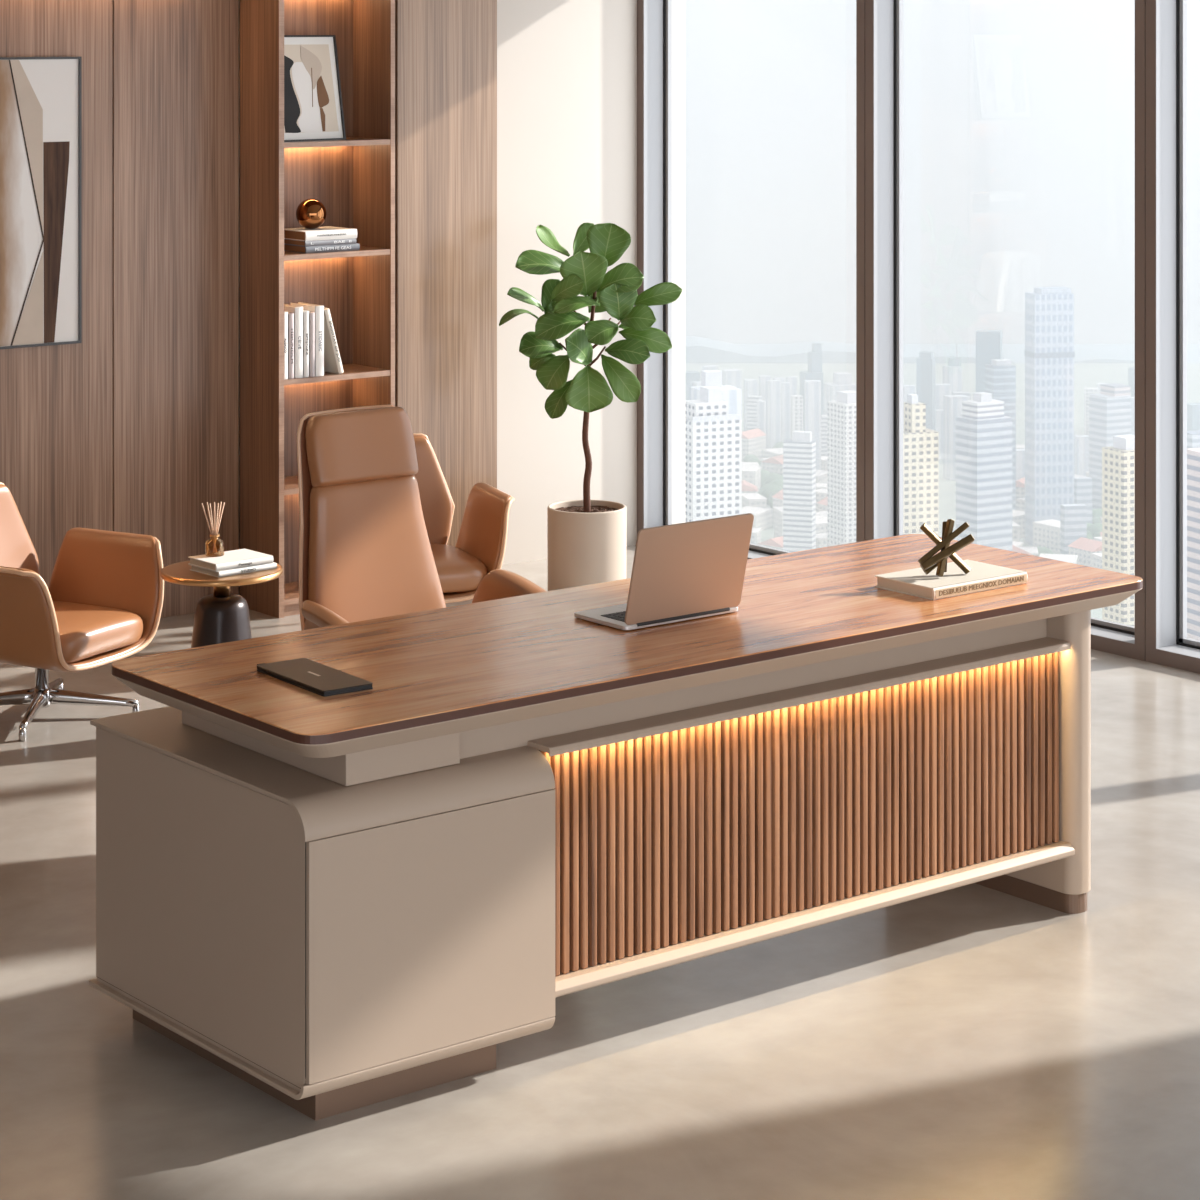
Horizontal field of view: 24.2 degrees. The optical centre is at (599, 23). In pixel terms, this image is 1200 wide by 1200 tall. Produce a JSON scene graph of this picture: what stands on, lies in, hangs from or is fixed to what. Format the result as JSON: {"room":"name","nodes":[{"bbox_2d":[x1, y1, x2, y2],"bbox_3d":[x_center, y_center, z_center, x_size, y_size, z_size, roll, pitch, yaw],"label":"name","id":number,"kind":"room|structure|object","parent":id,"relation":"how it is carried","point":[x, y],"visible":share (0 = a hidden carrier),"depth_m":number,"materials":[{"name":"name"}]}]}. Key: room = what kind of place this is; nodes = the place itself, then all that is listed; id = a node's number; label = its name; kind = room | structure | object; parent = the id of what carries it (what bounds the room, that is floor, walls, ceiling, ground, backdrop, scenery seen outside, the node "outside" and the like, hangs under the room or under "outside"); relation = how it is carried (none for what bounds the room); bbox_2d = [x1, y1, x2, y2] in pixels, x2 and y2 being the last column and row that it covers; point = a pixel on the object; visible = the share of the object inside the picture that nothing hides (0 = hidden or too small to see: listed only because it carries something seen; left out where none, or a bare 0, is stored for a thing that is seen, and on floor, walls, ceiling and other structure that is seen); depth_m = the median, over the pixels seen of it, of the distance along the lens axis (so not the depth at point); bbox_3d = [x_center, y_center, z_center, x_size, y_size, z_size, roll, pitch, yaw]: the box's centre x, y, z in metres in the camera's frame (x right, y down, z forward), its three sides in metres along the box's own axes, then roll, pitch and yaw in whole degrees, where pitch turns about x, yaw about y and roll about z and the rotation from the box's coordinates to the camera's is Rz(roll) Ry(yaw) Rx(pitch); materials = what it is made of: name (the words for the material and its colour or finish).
{"room":"office","nodes":[
{"label":"office","id":0,"kind":"room"},
{"bbox_2d":[239,0,684,594],"bbox_3d":[-3.257,0.740,8.444,9.050,2.620,0.200,0,0,-39],"label":"wall","id":1,"kind":"structure","parent":0,"point":[567,69],"depth_m":10.81,"materials":[{"name":"white paint"}]},
{"bbox_2d":[0,0,112,586],"bbox_3d":[-2.078,0.950,9.243,1.048,2.200,0.021,0,0,-39],"label":"wall panel","id":2,"kind":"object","parent":1,"relation":"attached to","point":[56,401],"depth_m":9.48,"materials":[{"name":"brown wood"}]},
{"bbox_2d":[0,57,81,348],"bbox_3d":[-1.993,0.593,9.278,0.604,0.966,0.028,0,0,-39],"label":"wall artwork","id":3,"kind":"object","parent":2,"relation":"attached to","point":[41,97],"visible":1,"depth_m":9.37,"materials":[{"name":"grey"}]},
{"bbox_2d":[113,0,238,617],"bbox_3d":[-1.472,0.950,9.727,0.496,2.200,0.021,0,0,-39],"label":"wall panel","id":4,"kind":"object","parent":1,"relation":"attached to","point":[176,62],"depth_m":9.72,"materials":[{"name":"brown wood"}]},
{"bbox_2d":[637,0,864,558],"bbox_3d":[0.596,0.823,10.572,0.128,2.455,1.283,0,0,-39],"label":"window","id":5,"kind":"structure","parent":1,"relation":"in","point":[654,17],"depth_m":11.03,"materials":[{"name":"beige metal"}]},
{"bbox_2d":[0,545,1199,1199],"bbox_3d":[0.263,2.110,4.037,9.050,0.120,11.580,0,0,-39],"label":"floor","id":6,"kind":"structure","parent":0,"point":[973,1041],"depth_m":5.56,"materials":[{"name":"concrete"}]},
{"bbox_2d":[0,482,163,740],"bbox_3d":[-1.678,1.723,8.315,0.584,0.654,0.614,0,0,29],"label":"lounge chair","id":7,"kind":"object","parent":6,"relation":"on","point":[102,603],"visible":1,"depth_m":8.30,"materials":[{"name":"beige leather"}]},
{"bbox_2d":[52,601,142,662],"bbox_3d":[-1.619,1.790,8.282,0.424,0.110,0.444,0,0,29],"label":"seat cushion","id":8,"kind":"object","parent":7,"relation":"on","point":[85,631],"depth_m":8.21,"materials":[{"name":"beige leather"}]},
{"bbox_2d":[160,560,282,647],"bbox_3d":[-1.092,1.812,8.100,0.351,0.476,0.351,0,0,-39],"label":"side table","id":9,"kind":"object","parent":6,"relation":"on","point":[222,616],"visible":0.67,"depth_m":8.03,"materials":[{"name":"black metal"}]},
{"bbox_2d":[190,562,276,576],"bbox_3d":[-1.058,1.566,8.094,0.200,0.017,0.152,0,0,-42],"label":"book","id":10,"kind":"object","parent":9,"relation":"on","point":[273,565],"visible":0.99,"depth_m":8.04,"materials":[{"name":"grey paper"}]},
{"bbox_2d":[188,549,273,571],"bbox_3d":[-1.065,1.547,8.091,0.195,0.022,0.150,0,0,-41],"label":"book","id":11,"kind":"object","parent":10,"relation":"on","point":[240,558],"visible":1,"depth_m":8.06,"materials":[{"name":"grey paper"}]},
{"bbox_2d":[201,502,224,556],"bbox_3d":[-1.115,1.460,8.107,0.060,0.152,0.055,0,0,-39],"label":"reed diffuser","id":12,"kind":"object","parent":11,"relation":"on","point":[214,535],"visible":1,"depth_m":8.11,"materials":[{"name":"orange glass"}]},
{"bbox_2d":[205,537,223,556],"bbox_3d":[-1.114,1.507,8.108,0.055,0.058,0.055,0,0,-39],"label":"bottle","id":13,"kind":"object","parent":12,"relation":"attached to","point":[208,553],"depth_m":8.10,"materials":[{"name":"orange glass"}]},
{"bbox_2d":[240,0,394,617],"bbox_3d":[-0.999,0.741,9.925,0.484,2.618,0.259,0,0,-39],"label":"bookcase","id":14,"kind":"object","parent":6,"relation":"on","point":[353,177],"visible":0.66,"depth_m":9.97,"materials":[{"name":"brown wood"}]},
{"bbox_2d":[284,311,287,378],"bbox_3d":[-1.141,1.114,9.771,0.026,0.232,0.167,0,0,-39],"label":"book","id":15,"kind":"object","parent":14,"relation":"on","point":[285,313],"visible":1,"depth_m":9.71,"materials":[{"name":"grey paper"}]},
{"bbox_2d":[288,312,293,378],"bbox_3d":[-1.119,1.117,9.788,0.022,0.226,0.167,0,0,-39],"label":"book","id":16,"kind":"object","parent":14,"relation":"on","point":[290,315],"visible":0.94,"depth_m":9.72,"materials":[{"name":"grey paper"}]},
{"bbox_2d":[284,304,302,377],"bbox_3d":[-1.095,1.107,9.808,0.033,0.246,0.167,0,0,-39],"label":"book","id":17,"kind":"object","parent":14,"relation":"on","point":[297,310],"visible":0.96,"depth_m":9.74,"materials":[{"name":"grey paper"}]},
{"bbox_2d":[303,310,308,376],"bbox_3d":[-1.071,1.115,9.827,0.021,0.230,0.167,0,0,-39],"label":"book","id":18,"kind":"object","parent":14,"relation":"on","point":[305,313],"visible":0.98,"depth_m":9.76,"materials":[{"name":"grey paper"}]},
{"bbox_2d":[291,302,323,375],"bbox_3d":[-1.028,1.108,9.861,0.035,0.244,0.167,0,0,-39],"label":"book","id":19,"kind":"object","parent":14,"relation":"on","point":[318,309],"visible":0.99,"depth_m":9.80,"materials":[{"name":"grey paper"}]},
{"bbox_2d":[309,311,314,376],"bbox_3d":[-1.053,1.118,9.842,0.020,0.224,0.166,0,0,-39],"label":"book","id":20,"kind":"object","parent":14,"relation":"on","point":[311,314],"visible":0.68,"depth_m":9.78,"materials":[{"name":"grey paper"}]},
{"bbox_2d":[284,35,345,141],"bbox_3d":[-1.030,0.226,9.868,0.290,0.373,0.076,0,0,-45],"label":"framed artwork","id":21,"kind":"object","parent":14,"relation":"on","point":[313,106],"visible":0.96,"depth_m":9.88,"materials":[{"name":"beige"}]},
{"bbox_2d":[284,243,359,253],"bbox_3d":[-0.989,0.788,9.902,0.224,0.024,0.172,0,0,-39],"label":"book","id":22,"kind":"object","parent":14,"relation":"on","point":[341,247],"visible":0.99,"depth_m":9.83,"materials":[{"name":"grey paper"}]},
{"bbox_2d":[284,238,356,245],"bbox_3d":[-0.995,0.766,9.898,0.212,0.018,0.172,0,0,-39],"label":"book","id":23,"kind":"object","parent":22,"relation":"on","point":[353,240],"visible":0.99,"depth_m":9.83,"materials":[{"name":"grey paper"}]},
{"bbox_2d":[284,226,356,240],"bbox_3d":[-0.994,0.740,9.899,0.214,0.033,0.174,0,0,-39],"label":"book","id":24,"kind":"object","parent":23,"relation":"on","point":[326,232],"visible":0.99,"depth_m":9.84,"materials":[{"name":"grey paper"}]},
{"bbox_2d":[296,198,326,228],"bbox_3d":[-1.018,0.669,9.886,0.108,0.108,0.108,0,0,-39],"label":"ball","id":25,"kind":"object","parent":24,"relation":"on","point":[311,213],"visible":1,"depth_m":9.85,"materials":[{"name":"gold metal"}]},
{"bbox_2d":[324,308,343,373],"bbox_3d":[-0.982,1.113,9.898,0.081,0.233,0.167,0,0,-39],"label":"book","id":26,"kind":"object","parent":14,"relation":"on","point":[332,360],"visible":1,"depth_m":9.85,"materials":[{"name":"grey paper"}]},
{"bbox_2d":[297,405,545,629],"bbox_3d":[-0.453,1.523,7.030,0.665,1.053,0.670,0,0,-41],"label":"office chair","id":27,"kind":"object","parent":6,"relation":"on","point":[365,552],"visible":0.3,"depth_m":7.16,"materials":[{"name":"beige leather"}]},
{"bbox_2d":[395,0,496,546],"bbox_3d":[-0.636,0.741,10.226,0.444,2.618,0.277,0,0,-39],"label":"wall panel","id":28,"kind":"object","parent":6,"relation":"on","point":[446,50],"visible":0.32,"depth_m":10.12,"materials":[{"name":"brown wood"}]},
{"bbox_2d":[413,434,514,603],"bbox_3d":[-0.638,1.723,9.266,0.614,0.654,0.611,0,0,-21],"label":"lounge chair","id":29,"kind":"object","parent":6,"relation":"on","point":[479,549],"visible":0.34,"depth_m":9.30,"materials":[{"name":"beige leather"}]},
{"bbox_2d":[430,544,487,592],"bbox_3d":[-0.619,1.790,9.215,0.444,0.110,0.424,0,0,-21],"label":"seat cushion","id":30,"kind":"object","parent":29,"relation":"on","point":[460,568],"depth_m":9.09,"materials":[{"name":"beige leather"}]},
{"bbox_2d":[499,222,681,590],"bbox_3d":[-0.049,1.383,10.037,0.569,1.333,0.429,0,0,-39],"label":"potted plant","id":31,"kind":"object","parent":6,"relation":"on","point":[586,538],"visible":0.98,"depth_m":9.97,"materials":[{"name":"green plant"}]},
{"bbox_2d":[89,534,1142,1120],"bbox_3d":[0.107,1.670,6.134,2.320,0.760,0.863,0,0,-39],"label":"executive desk","id":32,"kind":"object","parent":6,"relation":"on","point":[340,903],"visible":0.99,"depth_m":5.65,"materials":[{"name":"brown wood"}]},
{"bbox_2d":[257,658,372,696],"bbox_3d":[-0.565,1.284,5.520,0.112,0.011,0.277,0,0,-36],"label":"notebook","id":33,"kind":"object","parent":32,"relation":"on","point":[304,673],"visible":1,"depth_m":5.50,"materials":[{"name":"leather"}]},
{"bbox_2d":[574,513,753,629],"bbox_3d":[0.139,1.178,6.102,0.325,0.224,0.231,0,0,-39],"label":"laptop","id":34,"kind":"object","parent":32,"relation":"on","point":[694,569],"visible":1,"depth_m":6.03,"materials":[{"name":"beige metal"}]},
{"bbox_2d":[875,560,1027,599],"bbox_3d":[0.808,1.276,6.442,0.305,0.027,0.192,0,0,-39],"label":"book","id":35,"kind":"object","parent":32,"relation":"on","point":[981,576],"visible":1,"depth_m":6.39,"materials":[{"name":"beige paper"}]},
{"bbox_2d":[918,519,973,576],"bbox_3d":[0.785,1.200,6.427,0.135,0.124,0.081,0,0,-18],"label":"sculpture","id":36,"kind":"object","parent":35,"relation":"on","point":[928,562],"visible":1,"depth_m":6.42,"materials":[{"name":"brown metal"}]},
{"bbox_2d":[865,0,1145,660],"bbox_3d":[1.399,0.823,9.566,0.128,2.455,1.292,0,0,-39],"label":"window","id":37,"kind":"structure","parent":6,"relation":"on","point":[883,18],"depth_m":10.02,"materials":[{"name":"beige metal"}]},
{"bbox_2d":[1146,0,1199,673],"bbox_3d":[2.206,0.823,8.556,0.128,2.455,1.293,0,0,-39],"label":"window","id":38,"kind":"structure","parent":6,"relation":"on","point":[1168,644],"depth_m":9.02,"materials":[{"name":"beige metal"}]},
{"label":"outside","id":39,"kind":"structure","parent":0,"visible":0},
{"bbox_2d":[685,363,1199,618],"bbox_3d":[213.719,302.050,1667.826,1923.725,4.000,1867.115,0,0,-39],"label":"ground","id":40,"kind":"structure","parent":39,"point":[1089,375],"depth_m":2380.01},
{"bbox_2d":[685,371,699,399],"bbox_3d":[67.276,283.150,2143.688,16.395,34.200,11.477,0,0,-11],"label":"tower block","id":41,"kind":"object","parent":40,"relation":"on","point":[690,376],"visible":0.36,"depth_m":2138.12,"materials":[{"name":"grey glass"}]},
{"bbox_2d":[685,386,741,521],"bbox_3d":[38.361,215.584,1010.000,19.416,169.331,17.474,0,0,-24],"label":"tower block","id":42,"kind":"object","parent":40,"relation":"on","point":[713,437],"visible":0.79,"depth_m":1002.36,"materials":[{"name":"grey"}]},
{"bbox_2d":[700,386,720,402],"bbox_3d":[39.868,133.419,1010.673,5.242,5.000,6.990,0,0,-24],"label":"rooftop structure","id":43,"kind":"object","parent":42,"relation":"on","point":[708,394],"depth_m":1008.01,"materials":[{"name":"grey concrete"}]},
{"bbox_2d":[690,370,741,414],"bbox_3d":[47.369,221.268,1150.000,17.551,157.963,14.041,0,0,-17],"label":"tower block","id":44,"kind":"object","parent":40,"relation":"on","point":[730,394],"visible":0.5,"depth_m":1145.85,"materials":[{"name":"grey"}]},
{"bbox_2d":[701,370,721,388],"bbox_3d":[45.693,145.787,1149.482,7.020,7.000,5.616,0,0,-17],"label":"rooftop structure","id":45,"kind":"object","parent":44,"relation":"on","point":[708,377],"depth_m":1147.25,"materials":[{"name":"grey concrete"}]},
{"bbox_2d":[722,369,741,388],"bbox_3d":[101.498,283.150,2156.080,13.180,34.200,10.544,0,0,-14],"label":"tower block","id":46,"kind":"object","parent":40,"relation":"on","point":[733,377],"visible":0.43,"depth_m":2151.21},
{"bbox_2d":[744,379,757,430],"bbox_3d":[110.934,280.895,2060.000,8.422,38.709,7.579,0,0,-17],"label":"tower block","id":47,"kind":"object","parent":40,"relation":"on","point":[750,385],"visible":0.43,"depth_m":2057.22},
{"bbox_2d":[742,466,760,491],"bbox_3d":[91.478,290.729,1773.927,17.892,19.042,17.588,0,0,16],"label":"building","id":48,"kind":"structure","parent":40,"relation":"on","point":[752,475],"depth_m":1766.09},
{"bbox_2d":[742,428,766,461],"bbox_3d":[102.241,289.631,1925.767,14.654,21.238,23.784,0,0,35],"label":"building","id":49,"kind":"structure","parent":40,"relation":"on","point":[754,440],"depth_m":1920.35,"materials":[{"name":"concrete"}]},
{"bbox_2d":[742,493,766,507],"bbox_3d":[92.349,292.789,1694.974,11.664,14.922,22.107,0,0,-13],"label":"building","id":50,"kind":"structure","parent":40,"relation":"on","point":[748,499],"depth_m":1686.04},
{"bbox_2d":[747,395,762,430],"bbox_3d":[110.774,283.150,2003.927,8.782,34.200,7.026,0,0,27],"label":"tower block","id":51,"kind":"object","parent":40,"relation":"on","point":[752,400],"visible":0.57,"depth_m":2001.24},
{"bbox_2d":[742,506,772,530],"bbox_3d":[89.649,294.617,1665.800,17.763,11.266,23.554,0,0,29],"label":"building","id":52,"kind":"structure","parent":40,"relation":"on","point":[762,517],"depth_m":1662.33,"materials":[{"name":"concrete"}]},
{"bbox_2d":[757,400,765,433],"bbox_3d":[114.421,283.150,1978.254,6.330,34.200,5.064,0,0,28],"label":"tower block","id":53,"kind":"object","parent":40,"relation":"on","point":[761,405],"visible":0.5,"depth_m":1975.51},
{"bbox_2d":[759,375,770,400],"bbox_3d":[122.396,280.681,2080.000,7.681,39.137,6.913,0,0,-11],"label":"tower block","id":54,"kind":"object","parent":40,"relation":"on","point":[762,379],"visible":0.36,"depth_m":2076.39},
{"bbox_2d":[758,536,782,549],"bbox_3d":[99.182,292.800,1559.570,19.409,14.900,13.863,0,0,41],"label":"building","id":55,"kind":"structure","parent":40,"relation":"on","point":[777,542],"depth_m":1554.39,"materials":[{"name":"ceramic"}]},
{"bbox_2d":[761,455,782,475],"bbox_3d":[118.484,290.320,1824.437,17.762,19.860,22.982,0,0,39],"label":"building","id":56,"kind":"structure","parent":40,"relation":"on","point":[774,464],"depth_m":1815.49,"materials":[{"name":"ceramic"}]},
{"bbox_2d":[762,448,782,458],"bbox_3d":[123.166,294.931,1903.018,18.481,10.638,23.443,0,0,-24],"label":"building","id":57,"kind":"structure","parent":40,"relation":"on","point":[766,453],"depth_m":1904.01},
{"bbox_2d":[766,380,780,448],"bbox_3d":[120.401,273.775,1945.589,8.539,52.951,6.831,0,0,-26],"label":"tower block","id":58,"kind":"object","parent":40,"relation":"on","point":[773,387],"visible":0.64,"depth_m":1942.51,"materials":[{"name":"concrete"}]},
{"bbox_2d":[773,507,782,537],"bbox_3d":[108.728,291.108,1630.379,11.826,18.284,16.536,0,0,-13],"label":"building","id":59,"kind":"structure","parent":40,"relation":"on","point":[778,511],"depth_m":1628.59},
{"bbox_2d":[781,382,790,441],"bbox_3d":[129.909,275.719,1963.969,6.361,49.062,5.089,0,0,-16],"label":"tower block","id":60,"kind":"object","parent":40,"relation":"on","point":[785,386],"visible":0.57,"depth_m":1961.57,"materials":[{"name":"concrete"}]},
{"bbox_2d":[791,395,802,438],"bbox_3d":[126.587,269.512,1800.857,6.821,61.475,5.457,0,0,-8],"label":"tower block","id":61,"kind":"object","parent":40,"relation":"on","point":[796,400],"visible":0.36,"depth_m":1798.29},
{"bbox_2d":[783,431,815,551],"bbox_3d":[105.299,257.675,1480.000,15.521,85.150,8.536,0,0,18],"label":"tower block","id":62,"kind":"object","parent":40,"relation":"on","point":[799,452],"visible":0.82,"depth_m":1476.34,"materials":[{"name":"grey"}]},
{"bbox_2d":[793,431,811,441],"bbox_3d":[106.772,217.600,1479.512,9.312,5.000,5.122,0,0,18],"label":"building top","id":63,"kind":"object","parent":62,"relation":"on","point":[798,436],"depth_m":1477.06,"materials":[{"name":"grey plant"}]},
{"bbox_2d":[800,343,822,430],"bbox_3d":[149.347,262.992,1980.000,13.298,74.515,11.968,0,0,-17],"label":"tower block","id":64,"kind":"object","parent":40,"relation":"on","point":[814,372],"visible":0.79,"depth_m":1976.96,"materials":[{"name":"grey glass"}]},
{"bbox_2d":[805,380,820,469],"bbox_3d":[139.111,266.746,1833.079,9.842,67.008,7.873,0,0,-3],"label":"tower block","id":65,"kind":"object","parent":40,"relation":"on","point":[812,387],"visible":0.57,"depth_m":1829.28,"materials":[{"name":"concrete"}]},
{"bbox_2d":[816,515,826,533],"bbox_3d":[123.203,291.176,1596.599,20.172,18.148,24.486,0,0,-31],"label":"building","id":66,"kind":"structure","parent":40,"relation":"on","point":[821,521],"depth_m":1585.43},
{"bbox_2d":[821,415,826,455],"bbox_3d":[155.314,282.812,1900.648,9.757,34.876,7.806,0,0,12],"label":"tower block","id":67,"kind":"object","parent":40,"relation":"on","point":[823,417],"visible":0.21,"depth_m":1897.51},
{"bbox_2d":[823,372,855,414],"bbox_3d":[178.105,279.150,2072.232,20.574,42.200,18.516,0,0,-17],"label":"tower block","id":68,"kind":"object","parent":40,"relation":"on","point":[842,381],"visible":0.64,"depth_m":2067.79,"materials":[{"name":"grey"}]},
{"bbox_2d":[833,372,851,384],"bbox_3d":[179.087,262.050,2072.536,10.287,8.000,11.110,0,0,-17],"label":"rooftop structure","id":69,"kind":"object","parent":68,"relation":"on","point":[839,378],"depth_m":2067.79,"materials":[{"name":"grey concrete"}]},
{"bbox_2d":[827,390,855,546],"bbox_3d":[123.038,240.642,1380.000,15.958,119.216,15.958,0,0,-29],"label":"tower block","id":70,"kind":"object","parent":40,"relation":"on","point":[841,413],"visible":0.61,"depth_m":1373.42,"materials":[{"name":"grey"}]},
{"bbox_2d":[836,390,855,403],"bbox_3d":[123.038,183.534,1380.000,9.575,5.000,9.575,0,0,-29],"label":"building top","id":71,"kind":"object","parent":70,"relation":"on","point":[842,397],"depth_m":1375.77,"materials":[{"name":"grey concrete"}]},
{"bbox_2d":[903,394,938,535],"bbox_3d":[111.091,216.200,1000.000,16.506,168.100,9.904,0,0,-20],"label":"tower block","id":72,"kind":"object","parent":40,"relation":"on","point":[920,443],"visible":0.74,"depth_m":996.02,"materials":[{"name":"grey"}]},
{"bbox_2d":[743,442,1101,555],"bbox_3d":[229.676,293.684,1736.999,360.719,14.268,472.083,0,0,-39],"label":"foliage","id":73,"kind":"object","parent":40,"relation":"on","point":[771,483],"visible":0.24,"depth_m":1741.68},
{"bbox_2d":[916,351,935,430],"bbox_3d":[218.573,260.094,1880.000,10.745,80.312,9.670,0,0,20],"label":"tower block","id":74,"kind":"object","parent":40,"relation":"on","point":[926,362],"visible":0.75,"depth_m":1875.86,"materials":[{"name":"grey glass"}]},
{"bbox_2d":[936,409,942,459],"bbox_3d":[234.344,283.150,1932.652,7.262,34.200,5.809,0,0,-11],"label":"tower block","id":75,"kind":"object","parent":40,"relation":"on","point":[939,412],"visible":0.29,"depth_m":1929.75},
{"bbox_2d":[936,383,950,408],"bbox_3d":[240.462,276.749,1970.859,10.740,47.001,8.592,0,0,-9],"label":"tower block","id":76,"kind":"object","parent":40,"relation":"on","point":[942,389],"visible":0.29,"depth_m":1966.37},
{"bbox_2d":[943,344,961,394],"bbox_3d":[261.483,268.973,2080.000,11.084,62.555,9.976,0,0,-23],"label":"tower block","id":77,"kind":"object","parent":40,"relation":"on","point":[952,372],"visible":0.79,"depth_m":2076.39,"materials":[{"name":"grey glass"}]},
{"bbox_2d":[943,395,969,480],"bbox_3d":[235.208,272.843,1850.000,13.840,54.815,11.072,0,0,-17],"label":"tower block","id":78,"kind":"object","parent":40,"relation":"on","point":[952,404],"visible":0.64,"depth_m":1844.53,"materials":[{"name":"concrete"}]},
{"bbox_2d":[956,392,1011,550],"bbox_3d":[191.726,242.235,1400.000,22.466,116.030,16.850,0,0,-32],"label":"tower block","id":79,"kind":"object","parent":40,"relation":"on","point":[983,432],"visible":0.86,"depth_m":1393.34,"materials":[{"name":"grey"}]},
{"bbox_2d":[962,399,1003,419],"bbox_3d":[191.247,192.220,1399.707,16.850,8.000,11.795,0,0,-32],"label":"building top","id":80,"kind":"object","parent":79,"relation":"on","point":[975,409],"depth_m":1395.05,"materials":[{"name":"concrete"}]},
{"bbox_2d":[976,329,1001,391],"bbox_3d":[249.714,248.555,1800.000,15.738,103.390,11.017,0,0,14],"label":"tower block","id":81,"kind":"object","parent":40,"relation":"on","point":[988,342],"visible":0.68,"depth_m":1795.21,"materials":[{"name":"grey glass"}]},
{"bbox_2d":[985,359,1015,509],"bbox_3d":[241.385,251.387,1690.000,14.666,97.726,11.733,0,0,-17],"label":"tower block","id":82,"kind":"object","parent":40,"relation":"on","point":[1000,375],"visible":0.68,"depth_m":1686.04,"materials":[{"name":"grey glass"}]},
{"bbox_2d":[1012,510,1024,538],"bbox_3d":[239.711,293.281,1642.201,19.630,13.938,19.446,0,0,-40],"label":"building","id":83,"kind":"structure","parent":40,"relation":"on","point":[1018,517],"depth_m":1635.36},
{"bbox_2d":[1016,449,1024,479],"bbox_3d":[262.614,283.150,1751.182,8.225,34.200,6.580,0,0,-11],"label":"tower block","id":84,"kind":"object","parent":40,"relation":"on","point":[1020,453],"visible":0.29,"depth_m":1747.64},
{"bbox_2d":[1016,477,1024,509],"bbox_3d":[260.324,290.328,1729.709,19.085,19.845,17.116,0,0,26],"label":"building","id":85,"kind":"structure","parent":40,"relation":"on","point":[1020,483],"depth_m":1722.23,"materials":[{"name":"concrete"}]},
{"bbox_2d":[1032,519,1059,553],"bbox_3d":[257.005,290.843,1580.166,15.158,18.813,22.324,0,0,-34],"label":"building","id":86,"kind":"structure","parent":40,"relation":"on","point":[1046,533],"depth_m":1576.94,"materials":[{"name":"concrete"}]},
{"bbox_2d":[1024,286,1074,545],"bbox_3d":[259.696,226.332,1620.000,24.876,147.836,15.126,0,0,-14],"label":"skyscraper","id":87,"kind":"structure","parent":40,"relation":"on","point":[1049,354],"depth_m":1613.15,"materials":[{"name":"blue"}]},
{"bbox_2d":[1039,553,1077,563],"bbox_3d":[246.051,293.634,1507.047,20.136,13.232,22.389,0,0,13],"label":"building","id":88,"kind":"structure","parent":40,"relation":"on","point":[1061,557],"depth_m":1508.40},
{"bbox_2d":[1060,504,1086,554],"bbox_3d":[261.901,283.150,1550.943,12.811,34.200,6.405,0,0,-11],"label":"building","id":89,"kind":"structure","parent":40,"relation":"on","point":[1073,517],"depth_m":1547.95,"materials":[{"name":"concrete"}]},
{"bbox_2d":[1074,435,1088,475],"bbox_3d":[311.252,283.150,1810.688,9.071,34.200,7.257,0,0,-11],"label":"tower block","id":90,"kind":"object","parent":40,"relation":"on","point":[1081,442],"visible":0.5,"depth_m":1807.09,"materials":[{"name":"concrete"}]},
{"bbox_2d":[1074,477,1091,523],"bbox_3d":[283.044,283.150,1643.180,9.772,34.200,4.886,0,0,-11],"label":"building","id":91,"kind":"structure","parent":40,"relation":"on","point":[1082,486],"depth_m":1640.96,"materials":[{"name":"concrete"}]},
{"bbox_2d":[1068,537,1101,566],"bbox_3d":[268.486,290.451,1525.665,20.046,19.598,19.940,0,0,-33],"label":"building","id":92,"kind":"structure","parent":40,"relation":"on","point":[1082,547],"depth_m":1520.61,"materials":[{"name":"concrete"}]},
{"bbox_2d":[1084,387,1097,435],"bbox_3d":[358.676,283.150,2048.151,9.967,34.200,7.974,0,0,7],"label":"tower block","id":93,"kind":"object","parent":40,"relation":"on","point":[1087,390],"visible":0.5,"depth_m":2044.70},
{"bbox_2d":[1089,383,1130,508],"bbox_3d":[312.838,260.913,1720.000,18.743,78.675,16.869,0,0,-29],"label":"tower block","id":94,"kind":"object","parent":40,"relation":"on","point":[1109,410],"visible":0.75,"depth_m":1715.10,"materials":[{"name":"concrete"}]},
{"bbox_2d":[1102,434,1134,625],"bbox_3d":[181.284,220.707,960.000,14.388,159.086,11.511,0,0,-29],"label":"tower block","id":95,"kind":"object","parent":40,"relation":"on","point":[1118,460],"visible":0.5,"depth_m":953.90,"materials":[{"name":"grey"}]},
{"bbox_2d":[1113,434,1134,449],"bbox_3d":[180.652,143.164,959.655,7.194,4.000,6.906,0,0,-29],"label":"building top","id":96,"kind":"object","parent":95,"relation":"on","point":[1120,442],"depth_m":956.70,"materials":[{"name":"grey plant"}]},
{"bbox_2d":[1187,448,1199,640],"bbox_3d":[204.142,220.771,930.000,15.876,158.959,12.701,0,0,-23],"label":"tower block","id":97,"kind":"object","parent":40,"relation":"on","point":[1193,454],"visible":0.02,"depth_m":927.94,"materials":[{"name":"concrete"}]},
{"bbox_2d":[1187,403,1199,430],"bbox_3d":[417.261,282.258,1950.000,17.096,35.984,13.677,0,0,-11],"label":"tower block","id":98,"kind":"object","parent":40,"relation":"on","point":[1193,409],"visible":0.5,"depth_m":1942.51,"materials":[{"name":"teal glass"}]},
{"bbox_2d":[1187,430,1199,448],"bbox_3d":[320.435,259.255,1500.000,14.364,81.990,11.491,0,0,-17],"label":"tower block","id":99,"kind":"object","parent":40,"relation":"on","point":[1193,437],"visible":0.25,"depth_m":1493.74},
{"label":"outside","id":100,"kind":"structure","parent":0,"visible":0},
{"bbox_2d":[685,336,1199,362],"bbox_3d":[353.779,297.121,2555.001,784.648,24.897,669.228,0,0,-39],"label":"hills","id":101,"kind":"structure","parent":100,"point":[697,349],"depth_m":2522.40,"materials":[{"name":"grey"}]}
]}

